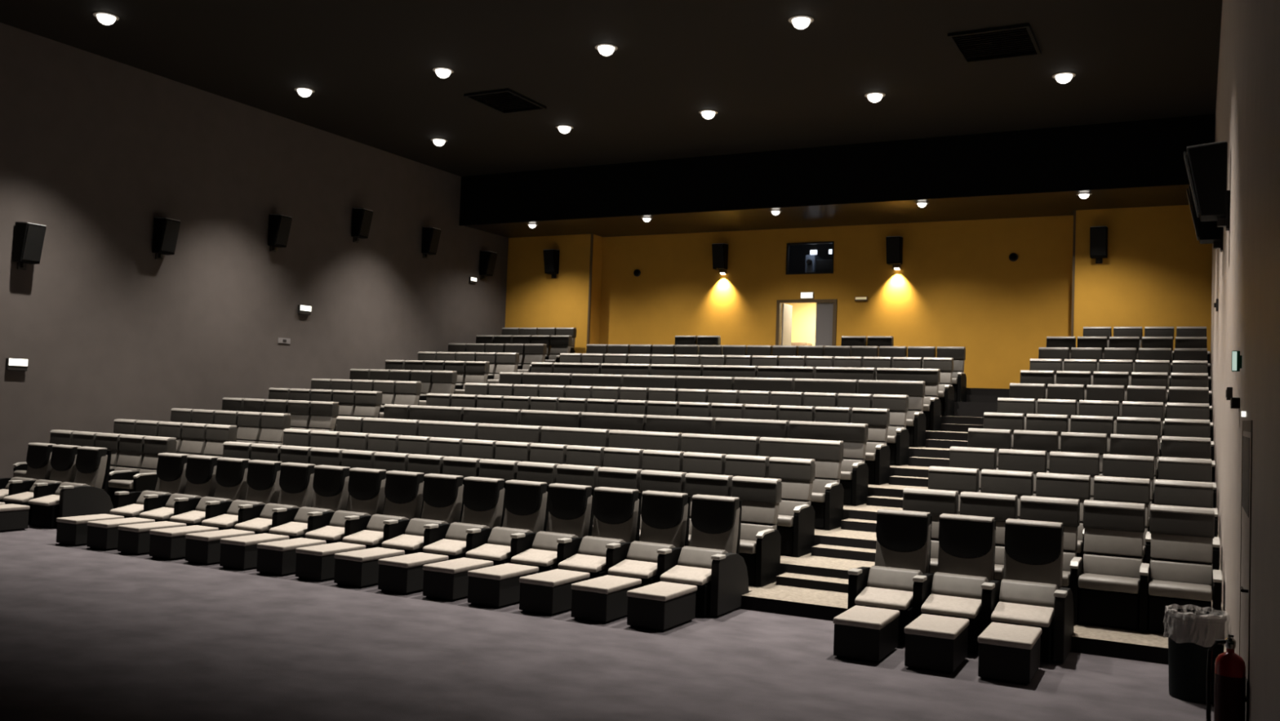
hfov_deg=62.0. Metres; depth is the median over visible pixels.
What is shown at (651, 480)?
seat
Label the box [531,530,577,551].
cushion
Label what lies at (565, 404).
seat
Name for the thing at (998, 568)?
seat cushion
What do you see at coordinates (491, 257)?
grille
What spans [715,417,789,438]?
seat
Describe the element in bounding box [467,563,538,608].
ottoman
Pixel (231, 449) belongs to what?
seat
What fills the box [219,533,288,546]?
cushion
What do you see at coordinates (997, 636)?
cushion
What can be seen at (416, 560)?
cushion
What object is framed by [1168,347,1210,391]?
seat
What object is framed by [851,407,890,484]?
seat
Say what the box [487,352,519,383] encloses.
seat
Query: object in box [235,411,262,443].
seat
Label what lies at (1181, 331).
seat
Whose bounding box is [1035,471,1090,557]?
seat
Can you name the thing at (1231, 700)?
fire extinguisher
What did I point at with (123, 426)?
seat
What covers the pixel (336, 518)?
seat cushion
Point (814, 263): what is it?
projector
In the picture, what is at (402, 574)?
ottoman
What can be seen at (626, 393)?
seat
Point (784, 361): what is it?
seat
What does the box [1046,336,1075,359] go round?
seat
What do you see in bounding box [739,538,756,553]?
seat cushion
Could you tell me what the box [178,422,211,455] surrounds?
seat
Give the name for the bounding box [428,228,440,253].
grille
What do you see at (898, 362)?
seat
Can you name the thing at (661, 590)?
cushion
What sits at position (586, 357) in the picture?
seat
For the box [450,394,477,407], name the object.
seat
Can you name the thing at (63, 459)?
seat
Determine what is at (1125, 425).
seat
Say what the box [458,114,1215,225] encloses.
ceiling bulkhead
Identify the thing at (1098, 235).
grille
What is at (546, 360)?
seat cushion
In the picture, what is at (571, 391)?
seat
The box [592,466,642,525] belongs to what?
seat
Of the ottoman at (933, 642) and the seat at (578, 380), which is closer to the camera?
the ottoman at (933, 642)
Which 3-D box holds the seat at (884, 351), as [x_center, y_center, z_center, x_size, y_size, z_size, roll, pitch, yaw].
[5.175,0.249,22.263,0.614,1.130,0.803,1,-3,28]
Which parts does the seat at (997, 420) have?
backrest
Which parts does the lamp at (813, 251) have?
lamp shade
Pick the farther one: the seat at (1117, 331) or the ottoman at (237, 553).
the seat at (1117, 331)
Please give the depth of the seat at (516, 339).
28.25 m
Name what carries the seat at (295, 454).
on the step at (772, 597)
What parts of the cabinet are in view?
door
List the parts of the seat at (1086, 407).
backrest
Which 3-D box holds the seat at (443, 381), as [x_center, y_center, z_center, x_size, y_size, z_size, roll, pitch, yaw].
[-4.467,0.776,23.201,0.672,1.130,0.803,1,-3,28]
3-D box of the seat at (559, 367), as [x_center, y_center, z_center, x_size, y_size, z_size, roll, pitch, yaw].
[-1.536,0.603,23.036,1.214,1.130,0.803,1,-3,28]
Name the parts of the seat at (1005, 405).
backrest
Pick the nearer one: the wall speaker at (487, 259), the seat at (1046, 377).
the seat at (1046, 377)
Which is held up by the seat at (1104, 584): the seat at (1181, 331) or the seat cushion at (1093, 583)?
the seat cushion at (1093, 583)
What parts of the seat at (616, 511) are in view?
armrest, backrest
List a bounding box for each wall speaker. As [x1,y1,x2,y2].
[13,221,46,270]
[151,217,180,260]
[267,213,292,252]
[351,207,373,242]
[421,226,440,258]
[479,250,497,279]
[542,248,559,278]
[711,243,728,274]
[885,235,902,269]
[1089,226,1107,263]
[1183,140,1230,231]
[1186,184,1223,251]
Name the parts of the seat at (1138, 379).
backrest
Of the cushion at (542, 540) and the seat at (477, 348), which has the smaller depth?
the cushion at (542, 540)
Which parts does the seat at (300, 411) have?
backrest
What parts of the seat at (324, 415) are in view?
backrest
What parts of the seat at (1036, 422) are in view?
backrest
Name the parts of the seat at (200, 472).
armrest, backrest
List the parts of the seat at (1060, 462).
backrest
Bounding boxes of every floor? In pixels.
[0,523,1213,720]
[779,551,1222,614]
[813,526,1220,569]
[843,502,1218,537]
[867,482,1216,507]
[888,463,1216,499]
[907,445,950,464]
[924,430,968,446]
[925,415,1213,440]
[940,401,1212,422]
[954,387,1009,401]
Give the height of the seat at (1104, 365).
1.130 m
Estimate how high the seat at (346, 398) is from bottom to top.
1.130 m
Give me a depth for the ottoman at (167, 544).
12.93 m
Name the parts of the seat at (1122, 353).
backrest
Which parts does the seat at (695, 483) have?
backrest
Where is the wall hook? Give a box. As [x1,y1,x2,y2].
[1213,298,1218,311]
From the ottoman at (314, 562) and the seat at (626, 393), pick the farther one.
the seat at (626, 393)
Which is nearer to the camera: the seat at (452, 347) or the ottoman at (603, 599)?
the ottoman at (603, 599)
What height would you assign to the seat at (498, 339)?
1.130 m
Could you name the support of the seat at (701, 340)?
on the floor at (970, 391)
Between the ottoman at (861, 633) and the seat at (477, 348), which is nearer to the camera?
the ottoman at (861, 633)
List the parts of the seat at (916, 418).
backrest, armrest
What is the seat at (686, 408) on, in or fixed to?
on the floor at (886, 489)
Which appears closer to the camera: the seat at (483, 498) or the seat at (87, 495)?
the seat at (483, 498)
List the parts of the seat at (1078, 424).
backrest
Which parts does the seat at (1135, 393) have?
backrest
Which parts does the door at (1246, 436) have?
handle, vision panel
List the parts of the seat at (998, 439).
backrest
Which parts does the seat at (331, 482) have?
armrest, backrest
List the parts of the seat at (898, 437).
backrest, armrest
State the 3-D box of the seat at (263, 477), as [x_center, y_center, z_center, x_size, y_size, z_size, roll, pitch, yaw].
[-5.254,1.893,14.066,0.598,1.120,0.978,1,-3,28]
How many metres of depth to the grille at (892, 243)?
25.74 m
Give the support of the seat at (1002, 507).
on the step at (772, 597)
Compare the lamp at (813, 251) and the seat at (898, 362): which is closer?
the seat at (898, 362)
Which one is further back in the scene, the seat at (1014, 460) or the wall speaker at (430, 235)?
the wall speaker at (430, 235)
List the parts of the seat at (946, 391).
backrest, armrest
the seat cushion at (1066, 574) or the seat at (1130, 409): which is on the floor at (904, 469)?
the seat at (1130, 409)
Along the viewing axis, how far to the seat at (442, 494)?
12.78 m
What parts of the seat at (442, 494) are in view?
armrest, backrest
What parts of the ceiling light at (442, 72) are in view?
bulb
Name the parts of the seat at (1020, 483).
backrest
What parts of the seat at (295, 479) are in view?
armrest, backrest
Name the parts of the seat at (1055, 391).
backrest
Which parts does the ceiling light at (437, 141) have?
bulb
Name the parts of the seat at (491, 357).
backrest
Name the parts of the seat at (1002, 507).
backrest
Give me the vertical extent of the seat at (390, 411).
1.130 m
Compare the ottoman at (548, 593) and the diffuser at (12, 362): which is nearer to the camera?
the ottoman at (548, 593)
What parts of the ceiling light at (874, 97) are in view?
bulb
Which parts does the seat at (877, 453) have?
backrest, armrest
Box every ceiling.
[0,0,1222,176]
[463,184,1191,237]
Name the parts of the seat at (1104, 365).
backrest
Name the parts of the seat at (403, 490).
armrest, backrest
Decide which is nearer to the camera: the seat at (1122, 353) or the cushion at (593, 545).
the cushion at (593, 545)
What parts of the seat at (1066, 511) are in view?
backrest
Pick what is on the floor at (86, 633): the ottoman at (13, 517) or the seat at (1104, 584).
the ottoman at (13, 517)
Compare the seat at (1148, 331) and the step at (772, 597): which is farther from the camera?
the seat at (1148, 331)
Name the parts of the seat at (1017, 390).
backrest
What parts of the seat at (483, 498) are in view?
armrest, backrest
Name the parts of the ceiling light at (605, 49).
bulb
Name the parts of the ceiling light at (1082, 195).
bulb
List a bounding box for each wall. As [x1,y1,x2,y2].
[0,22,508,478]
[505,204,1212,388]
[780,302,816,345]
[788,243,831,272]
[1210,0,1279,720]
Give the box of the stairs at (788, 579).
[776,395,1008,592]
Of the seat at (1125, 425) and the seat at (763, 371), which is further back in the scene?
the seat at (763, 371)
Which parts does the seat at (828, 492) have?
backrest, armrest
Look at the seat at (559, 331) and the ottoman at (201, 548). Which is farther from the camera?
the seat at (559, 331)
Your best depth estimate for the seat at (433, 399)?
20.42 m
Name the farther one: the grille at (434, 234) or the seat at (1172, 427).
the grille at (434, 234)
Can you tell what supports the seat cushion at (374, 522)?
on the seat at (403, 490)
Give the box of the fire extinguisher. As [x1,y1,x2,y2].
[1205,634,1248,720]
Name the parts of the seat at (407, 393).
backrest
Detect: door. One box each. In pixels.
[775,298,837,346]
[1239,420,1252,720]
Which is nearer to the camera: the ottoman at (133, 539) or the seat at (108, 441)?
the ottoman at (133, 539)
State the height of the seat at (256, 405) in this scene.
1.130 m
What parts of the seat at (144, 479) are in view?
armrest, armrest, backrest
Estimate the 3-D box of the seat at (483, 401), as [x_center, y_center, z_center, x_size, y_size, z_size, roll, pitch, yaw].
[-2.962,1.200,19.679,0.614,1.130,0.803,1,-3,28]
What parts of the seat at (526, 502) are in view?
armrest, backrest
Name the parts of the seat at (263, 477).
armrest, backrest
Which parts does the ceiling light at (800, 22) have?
bulb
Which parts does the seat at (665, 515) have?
armrest, backrest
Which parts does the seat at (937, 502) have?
backrest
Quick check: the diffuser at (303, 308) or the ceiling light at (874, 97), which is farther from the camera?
the diffuser at (303, 308)
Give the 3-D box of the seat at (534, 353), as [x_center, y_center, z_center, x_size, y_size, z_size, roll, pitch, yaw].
[-2.774,0.132,26.421,0.672,1.130,0.803,1,-3,28]
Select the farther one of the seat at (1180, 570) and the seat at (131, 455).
the seat at (131, 455)
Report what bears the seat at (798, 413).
on the floor at (886, 489)
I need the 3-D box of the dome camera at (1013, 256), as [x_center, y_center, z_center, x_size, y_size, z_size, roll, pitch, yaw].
[8.649,-2.401,24.691,0.200,0.200,0.135,1,-3,28]
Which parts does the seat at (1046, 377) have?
backrest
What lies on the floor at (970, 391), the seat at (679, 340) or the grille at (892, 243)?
the seat at (679, 340)
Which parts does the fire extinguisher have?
label panel, handle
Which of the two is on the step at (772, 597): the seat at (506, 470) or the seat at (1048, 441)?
the seat at (506, 470)
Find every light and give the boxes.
[5,357,27,370]
[93,11,119,25]
[294,87,315,97]
[297,304,311,315]
[431,137,447,146]
[432,66,453,78]
[468,276,476,284]
[526,223,537,227]
[555,124,573,133]
[595,43,617,56]
[640,217,653,222]
[698,109,717,119]
[768,209,782,215]
[788,15,813,29]
[854,296,867,301]
[864,92,885,102]
[915,201,928,207]
[1052,71,1075,84]
[1075,192,1092,199]
[1240,410,1246,417]
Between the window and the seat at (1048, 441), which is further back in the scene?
the window
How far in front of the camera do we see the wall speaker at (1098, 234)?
23.08 m
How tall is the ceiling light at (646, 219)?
0.100 m
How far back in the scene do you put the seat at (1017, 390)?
17.75 m
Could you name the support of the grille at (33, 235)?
attached to the wall speaker at (28, 239)
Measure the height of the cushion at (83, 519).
0.055 m
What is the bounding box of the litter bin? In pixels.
[1166,608,1226,703]
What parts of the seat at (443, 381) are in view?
armrest, backrest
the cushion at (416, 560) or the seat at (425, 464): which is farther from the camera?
the seat at (425, 464)
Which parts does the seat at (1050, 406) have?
backrest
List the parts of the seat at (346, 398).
backrest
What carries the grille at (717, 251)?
attached to the wall speaker at (719, 251)
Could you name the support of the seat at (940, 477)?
on the floor at (807, 563)
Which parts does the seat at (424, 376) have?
backrest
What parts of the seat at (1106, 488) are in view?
armrest, backrest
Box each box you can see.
[1226,386,1232,399]
[1230,397,1239,408]
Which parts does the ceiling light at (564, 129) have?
bulb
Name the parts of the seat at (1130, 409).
backrest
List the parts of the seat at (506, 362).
armrest, backrest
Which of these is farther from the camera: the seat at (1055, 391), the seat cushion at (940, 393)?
the seat cushion at (940, 393)
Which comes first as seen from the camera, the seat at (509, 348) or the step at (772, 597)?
the step at (772, 597)
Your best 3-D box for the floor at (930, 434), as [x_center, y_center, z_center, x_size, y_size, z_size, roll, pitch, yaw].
[1.239,2.093,21.146,17.850,1.780,1.200,1,-3,28]
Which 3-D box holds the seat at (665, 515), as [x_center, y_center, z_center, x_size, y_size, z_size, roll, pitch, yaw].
[0.062,1.971,11.286,0.598,1.120,0.978,1,-3,28]
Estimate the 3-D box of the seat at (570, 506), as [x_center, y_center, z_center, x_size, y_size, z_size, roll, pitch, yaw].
[-1.001,1.956,11.842,0.598,1.120,0.978,1,-3,28]
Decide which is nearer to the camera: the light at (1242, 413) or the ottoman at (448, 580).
the light at (1242, 413)
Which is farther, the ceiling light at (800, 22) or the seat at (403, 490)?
the ceiling light at (800, 22)
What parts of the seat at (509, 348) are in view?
backrest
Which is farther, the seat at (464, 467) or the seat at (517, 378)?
the seat at (517, 378)
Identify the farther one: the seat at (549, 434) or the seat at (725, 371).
the seat at (725, 371)
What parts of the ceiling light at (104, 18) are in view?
bulb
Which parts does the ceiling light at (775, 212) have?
bulb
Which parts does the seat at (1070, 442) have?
backrest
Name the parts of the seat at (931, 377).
backrest, armrest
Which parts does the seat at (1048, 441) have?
backrest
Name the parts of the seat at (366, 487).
armrest, backrest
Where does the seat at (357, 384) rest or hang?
on the floor at (904, 469)
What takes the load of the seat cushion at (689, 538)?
on the seat at (695, 483)
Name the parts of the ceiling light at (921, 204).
bulb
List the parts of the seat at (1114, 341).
backrest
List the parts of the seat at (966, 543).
armrest, backrest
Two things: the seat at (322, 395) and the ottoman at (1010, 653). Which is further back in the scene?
the seat at (322, 395)
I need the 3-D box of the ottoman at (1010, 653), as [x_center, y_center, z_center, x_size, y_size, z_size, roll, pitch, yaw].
[3.019,2.384,8.685,0.410,0.340,0.700,1,-3,27]
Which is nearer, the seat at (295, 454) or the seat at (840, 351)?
the seat at (295, 454)
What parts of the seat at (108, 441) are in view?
backrest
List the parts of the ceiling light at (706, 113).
bulb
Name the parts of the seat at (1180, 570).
armrest, backrest, armrest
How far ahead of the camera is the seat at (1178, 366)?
18.78 m
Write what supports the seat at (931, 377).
on the floor at (930, 434)
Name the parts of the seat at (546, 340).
backrest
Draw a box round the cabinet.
[791,342,812,346]
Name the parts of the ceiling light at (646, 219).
bulb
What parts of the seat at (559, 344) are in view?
armrest, backrest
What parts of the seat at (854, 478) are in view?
backrest, armrest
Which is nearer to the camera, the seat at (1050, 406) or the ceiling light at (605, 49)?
the seat at (1050, 406)
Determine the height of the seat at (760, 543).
1.130 m
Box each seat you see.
[0,442,56,504]
[2,444,80,524]
[13,429,75,477]
[27,446,113,527]
[71,431,97,446]
[94,432,121,469]
[106,434,146,493]
[107,435,176,508]
[110,452,190,518]
[113,418,142,435]
[135,420,160,436]
[138,454,219,521]
[158,421,184,453]
[169,457,250,525]
[170,408,194,422]
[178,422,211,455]
[191,408,219,424]
[201,459,282,529]
[203,424,237,457]
[214,409,238,439]
[222,397,244,411]
[222,441,253,459]
[234,462,315,533]
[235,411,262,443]
[243,398,266,412]
[250,443,285,461]
[257,412,290,444]
[265,399,288,413]
[268,387,289,399]
[268,464,351,538]
[280,444,312,463]
[282,428,311,446]
[287,400,311,429]
[288,388,311,400]
[305,467,386,543]
[307,400,338,431]
[310,389,333,401]
[310,430,340,448]
[310,447,346,466]
[311,378,332,389]
[331,378,352,390]
[332,390,357,416]
[335,391,382,431]
[336,416,364,432]
[337,431,369,450]
[341,449,377,468]
[342,470,424,548]
[349,368,370,379]
[351,379,373,391]
[362,417,419,435]
[367,433,399,453]
[369,368,390,380]
[373,380,396,405]
[373,451,410,471]
[378,380,421,417]
[382,473,464,555]
[383,404,410,419]
[385,360,404,369]
[389,369,411,381]
[397,435,433,454]
[404,360,425,370]
[407,453,444,475]
[408,404,464,422]
[410,369,432,394]
[417,351,437,360]
[417,420,479,439]
[418,370,457,405]
[422,476,506,559]
[424,360,444,370]
[426,392,453,406]
[429,436,464,457]
[436,351,457,360]
[442,456,481,478]
[444,360,466,385]
[448,342,466,351]
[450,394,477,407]
[454,360,489,394]
[456,351,476,360]
[461,439,497,459]
[462,407,520,425]
[464,382,488,395]
[465,480,549,565]
[466,342,485,352]
[475,334,493,343]
[475,351,497,375]
[476,395,503,408]
[477,422,542,443]
[479,458,519,481]
[485,343,505,352]
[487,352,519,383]
[488,383,515,395]
[493,334,512,343]
[494,440,533,462]
[496,343,524,373]
[498,372,524,384]
[502,327,519,335]
[502,395,531,409]
[510,483,595,573]
[512,335,531,343]
[513,383,540,396]
[516,461,559,484]
[517,343,546,372]
[519,327,537,335]
[520,409,582,427]
[522,372,572,385]
[529,443,568,464]
[530,362,554,373]
[530,396,559,410]
[531,335,551,356]
[537,327,556,335]
[538,384,566,397]
[540,426,610,447]
[544,335,572,362]
[550,327,576,355]
[553,362,601,373]
[555,463,599,488]
[556,486,641,579]
[558,397,588,412]
[560,353,582,363]
[564,385,593,398]
[565,444,604,466]
[571,373,623,386]
[581,412,647,431]
[582,353,605,363]
[586,343,608,353]
[586,398,618,413]
[591,386,621,399]
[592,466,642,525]
[600,363,651,375]
[603,447,644,470]
[604,353,627,363]
[605,490,690,586]
[607,344,630,354]
[608,429,683,451]
[616,399,648,414]
[619,386,649,400]
[622,374,678,388]
[627,354,652,364]
[629,344,653,354]
[639,469,687,538]
[642,449,684,471]
[645,414,715,434]
[647,400,679,416]
[648,387,678,401]
[650,364,702,376]
[651,354,676,364]
[652,344,675,354]
[656,493,748,616]
[674,335,697,344]
[675,344,698,355]
[675,354,701,364]
[676,375,734,390]
[677,388,708,402]
[678,401,712,417]
[680,433,759,455]
[682,451,726,475]
[684,472,733,546]
[697,335,720,345]
[698,344,723,355]
[700,355,726,364]
[702,364,758,377]
[707,389,739,403]
[711,402,745,418]
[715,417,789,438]
[722,345,747,355]
[724,453,769,477]
[725,355,752,365]
[731,475,782,586]
[733,377,795,391]
[738,390,771,404]
[744,404,779,420]
[746,345,773,355]
[751,355,779,365]
[757,365,815,378]
[759,436,844,529]
[768,457,815,556]
[770,391,804,405]
[772,345,798,355]
[778,355,806,366]
[778,404,815,421]
[788,420,868,505]
[794,377,857,395]
[798,345,824,355]
[804,391,838,408]
[806,355,834,367]
[814,406,852,422]
[815,366,876,385]
[824,345,851,356]
[834,355,862,367]
[837,393,872,410]
[840,336,866,346]
[847,508,932,643]
[851,346,879,362]
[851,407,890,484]
[857,379,925,446]
[862,356,892,377]
[866,336,893,346]
[872,394,909,465]
[875,367,941,430]
[879,346,906,367]
[892,356,922,368]
[902,487,958,573]
[907,346,936,368]
[911,513,995,653]
[923,357,954,415]
[928,466,979,514]
[936,346,966,401]
[949,446,996,492]
[960,491,1017,581]
[967,427,1011,470]
[980,469,1033,519]
[980,518,1073,662]
[983,412,1024,448]
[996,397,1035,430]
[998,448,1047,496]
[1008,382,1045,413]
[1013,430,1058,472]
[1019,495,1079,587]
[1020,369,1054,399]
[1026,413,1068,451]
[1029,358,1062,383]
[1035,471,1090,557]
[1037,398,1076,431]
[1038,346,1069,370]
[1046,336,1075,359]
[1047,383,1084,415]
[1048,451,1099,500]
[1056,370,1091,399]
[1060,431,1107,475]
[1063,359,1097,384]
[1070,415,1114,453]
[1070,499,1145,629]
[1071,347,1102,371]
[1077,336,1106,359]
[1079,400,1119,434]
[1082,475,1150,563]
[1083,326,1111,347]
[1086,384,1124,417]
[1093,371,1128,400]
[1098,359,1133,385]
[1102,453,1154,531]
[1104,347,1136,372]
[1109,336,1139,359]
[1110,433,1158,503]
[1113,326,1142,347]
[1116,416,1160,479]
[1121,400,1163,456]
[1126,385,1165,435]
[1131,372,1168,420]
[1134,360,1169,404]
[1138,347,1171,390]
[1138,504,1222,633]
[1141,336,1173,375]
[1144,326,1173,362]
[1145,479,1219,589]
[1151,456,1217,537]
[1154,435,1216,507]
[1157,417,1215,482]
[1160,402,1213,460]
[1163,386,1213,440]
[1165,372,1212,422]
[1167,360,1211,405]
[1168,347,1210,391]
[1170,336,1210,376]
[1172,326,1209,363]
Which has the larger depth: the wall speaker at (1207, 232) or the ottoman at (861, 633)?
the wall speaker at (1207, 232)
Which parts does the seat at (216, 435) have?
backrest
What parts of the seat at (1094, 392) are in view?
backrest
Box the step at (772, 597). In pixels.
[113,513,1225,664]
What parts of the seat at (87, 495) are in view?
armrest, armrest, backrest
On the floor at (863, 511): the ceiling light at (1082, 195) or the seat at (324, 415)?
the seat at (324, 415)
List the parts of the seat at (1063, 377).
backrest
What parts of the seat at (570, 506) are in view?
armrest, backrest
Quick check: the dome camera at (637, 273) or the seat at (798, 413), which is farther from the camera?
the dome camera at (637, 273)
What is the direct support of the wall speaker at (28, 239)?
attached to the wall at (95, 148)
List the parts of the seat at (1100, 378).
backrest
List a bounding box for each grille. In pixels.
[22,224,46,261]
[160,219,180,252]
[275,216,292,245]
[359,209,373,236]
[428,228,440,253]
[486,252,497,274]
[542,250,554,271]
[711,244,724,266]
[886,237,899,262]
[1090,227,1106,255]
[1183,151,1199,217]
[1186,188,1198,240]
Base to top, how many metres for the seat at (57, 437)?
1.130 m
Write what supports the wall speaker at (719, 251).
attached to the wall at (957, 284)
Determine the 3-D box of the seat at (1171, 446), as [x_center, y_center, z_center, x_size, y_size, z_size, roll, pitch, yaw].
[6.770,1.520,13.223,0.672,1.130,0.803,1,-3,28]
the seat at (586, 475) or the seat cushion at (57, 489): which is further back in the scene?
the seat cushion at (57, 489)
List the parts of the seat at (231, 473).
armrest, backrest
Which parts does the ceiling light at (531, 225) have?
bulb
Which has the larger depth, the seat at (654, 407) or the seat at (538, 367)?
the seat at (538, 367)
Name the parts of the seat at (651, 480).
backrest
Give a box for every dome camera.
[633,269,640,276]
[1008,253,1017,261]
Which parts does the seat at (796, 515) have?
backrest, armrest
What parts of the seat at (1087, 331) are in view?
backrest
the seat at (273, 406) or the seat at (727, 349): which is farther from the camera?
the seat at (727, 349)
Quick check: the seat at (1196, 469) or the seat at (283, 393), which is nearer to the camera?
the seat at (1196, 469)
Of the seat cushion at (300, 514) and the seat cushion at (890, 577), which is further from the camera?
the seat cushion at (300, 514)
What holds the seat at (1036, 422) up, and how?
on the floor at (886, 489)
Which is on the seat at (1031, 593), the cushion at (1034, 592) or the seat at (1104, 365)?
the cushion at (1034, 592)
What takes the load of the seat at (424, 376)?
on the floor at (917, 451)
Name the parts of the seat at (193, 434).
backrest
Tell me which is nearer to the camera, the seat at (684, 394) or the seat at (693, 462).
the seat at (693, 462)
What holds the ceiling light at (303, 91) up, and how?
attached to the ceiling at (772, 84)
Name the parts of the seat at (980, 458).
backrest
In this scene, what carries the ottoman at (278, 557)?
on the floor at (86, 633)
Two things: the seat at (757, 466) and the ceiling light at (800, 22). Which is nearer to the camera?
the seat at (757, 466)
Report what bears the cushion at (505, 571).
on the ottoman at (497, 586)
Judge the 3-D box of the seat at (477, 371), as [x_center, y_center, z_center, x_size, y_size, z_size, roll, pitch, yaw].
[-3.903,0.568,24.274,0.672,1.130,0.803,1,-3,28]
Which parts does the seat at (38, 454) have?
armrest, backrest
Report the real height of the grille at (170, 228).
0.570 m
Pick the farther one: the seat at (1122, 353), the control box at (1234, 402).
the seat at (1122, 353)
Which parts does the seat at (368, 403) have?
backrest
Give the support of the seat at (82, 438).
on the step at (772, 597)
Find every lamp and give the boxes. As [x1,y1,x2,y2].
[719,269,726,274]
[809,244,817,254]
[893,264,901,270]
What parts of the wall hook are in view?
plate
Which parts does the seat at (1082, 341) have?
backrest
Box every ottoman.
[0,503,30,532]
[56,513,124,546]
[86,517,155,550]
[117,520,186,555]
[149,524,218,559]
[185,528,254,564]
[219,533,288,570]
[256,537,326,576]
[295,542,365,581]
[333,546,404,587]
[377,551,448,594]
[422,557,493,600]
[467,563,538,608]
[519,568,590,615]
[570,574,641,623]
[626,581,697,631]
[833,604,899,662]
[904,613,969,674]
[977,622,1042,684]
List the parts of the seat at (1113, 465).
backrest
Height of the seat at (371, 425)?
1.130 m
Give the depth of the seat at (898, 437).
17.49 m
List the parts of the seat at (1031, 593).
armrest, backrest, armrest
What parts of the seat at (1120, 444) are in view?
backrest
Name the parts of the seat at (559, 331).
armrest, backrest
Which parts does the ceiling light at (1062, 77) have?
bulb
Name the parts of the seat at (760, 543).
backrest, armrest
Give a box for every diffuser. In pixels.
[8,358,27,365]
[300,305,311,311]
[471,276,476,281]
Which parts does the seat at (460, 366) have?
backrest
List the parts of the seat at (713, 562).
armrest, backrest, armrest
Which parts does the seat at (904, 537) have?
armrest, backrest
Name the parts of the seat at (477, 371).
armrest, backrest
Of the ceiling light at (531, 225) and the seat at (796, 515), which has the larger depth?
the ceiling light at (531, 225)
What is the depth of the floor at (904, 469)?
16.32 m
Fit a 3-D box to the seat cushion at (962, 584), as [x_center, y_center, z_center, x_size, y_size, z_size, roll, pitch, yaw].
[2.968,2.088,9.855,0.470,0.217,0.345,1,-3,28]
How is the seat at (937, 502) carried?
on the step at (772, 597)
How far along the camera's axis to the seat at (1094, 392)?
17.19 m
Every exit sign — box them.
[800,291,813,298]
[1231,351,1241,371]
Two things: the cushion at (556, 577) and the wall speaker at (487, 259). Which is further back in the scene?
the wall speaker at (487, 259)
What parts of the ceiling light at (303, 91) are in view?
bulb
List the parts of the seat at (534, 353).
backrest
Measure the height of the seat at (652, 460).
1.130 m
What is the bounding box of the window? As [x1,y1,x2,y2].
[786,241,834,274]
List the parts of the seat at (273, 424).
backrest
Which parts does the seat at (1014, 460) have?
backrest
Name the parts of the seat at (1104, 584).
armrest, backrest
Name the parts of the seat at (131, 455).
backrest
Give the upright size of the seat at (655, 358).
1.130 m
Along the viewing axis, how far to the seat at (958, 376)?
21.79 m
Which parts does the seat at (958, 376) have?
backrest, armrest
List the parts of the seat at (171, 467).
armrest, backrest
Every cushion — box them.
[0,503,30,511]
[4,476,37,489]
[13,470,26,477]
[29,479,62,492]
[54,481,88,495]
[56,513,124,524]
[86,517,155,528]
[108,479,133,488]
[117,520,186,532]
[136,489,171,504]
[149,524,218,537]
[164,493,201,507]
[185,528,254,541]
[195,496,232,511]
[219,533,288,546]
[226,499,266,515]
[257,537,326,551]
[259,502,299,519]
[293,506,333,523]
[295,542,365,555]
[328,510,370,527]
[333,546,404,561]
[366,514,408,531]
[377,551,448,568]
[378,412,383,417]
[404,517,448,536]
[418,400,426,405]
[422,557,493,573]
[444,522,488,541]
[454,389,464,394]
[467,563,538,580]
[487,379,499,383]
[487,526,533,546]
[517,368,528,372]
[519,568,590,586]
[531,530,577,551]
[544,359,555,362]
[570,574,641,593]
[577,535,625,556]
[626,540,675,562]
[626,581,697,600]
[677,546,728,568]
[688,533,690,546]
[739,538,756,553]
[777,514,793,526]
[833,604,899,629]
[865,452,875,460]
[866,565,922,591]
[886,435,896,443]
[904,613,969,639]
[929,557,937,573]
[931,572,988,599]
[937,391,944,397]
[951,377,957,384]
[977,622,1042,649]
[994,564,1004,579]
[999,578,1057,608]
[1062,570,1070,586]
[1076,539,1082,552]
[1078,573,1139,593]
[1142,545,1145,558]
[1148,579,1212,601]
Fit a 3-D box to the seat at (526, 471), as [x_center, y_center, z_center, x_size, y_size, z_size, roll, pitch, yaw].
[-1.490,1.867,13.450,0.614,1.130,0.803,1,-3,28]
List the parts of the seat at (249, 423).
backrest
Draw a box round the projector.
[804,254,831,272]
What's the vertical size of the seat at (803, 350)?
1.130 m
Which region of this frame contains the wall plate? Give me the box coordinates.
[277,337,290,343]
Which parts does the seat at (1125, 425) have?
backrest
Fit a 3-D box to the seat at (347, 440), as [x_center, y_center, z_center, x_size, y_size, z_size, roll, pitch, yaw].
[-4.650,1.684,16.466,0.614,1.130,0.803,1,-3,28]
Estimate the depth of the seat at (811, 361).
21.93 m
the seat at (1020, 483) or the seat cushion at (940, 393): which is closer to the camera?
the seat at (1020, 483)
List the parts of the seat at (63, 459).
armrest, backrest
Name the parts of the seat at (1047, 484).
backrest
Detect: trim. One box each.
[586,233,593,344]
[1071,209,1075,336]
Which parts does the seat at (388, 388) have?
backrest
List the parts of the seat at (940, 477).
backrest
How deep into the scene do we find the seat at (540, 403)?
19.31 m
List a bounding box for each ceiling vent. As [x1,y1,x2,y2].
[463,88,546,114]
[947,22,1040,63]
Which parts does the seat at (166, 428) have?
backrest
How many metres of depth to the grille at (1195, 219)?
12.40 m

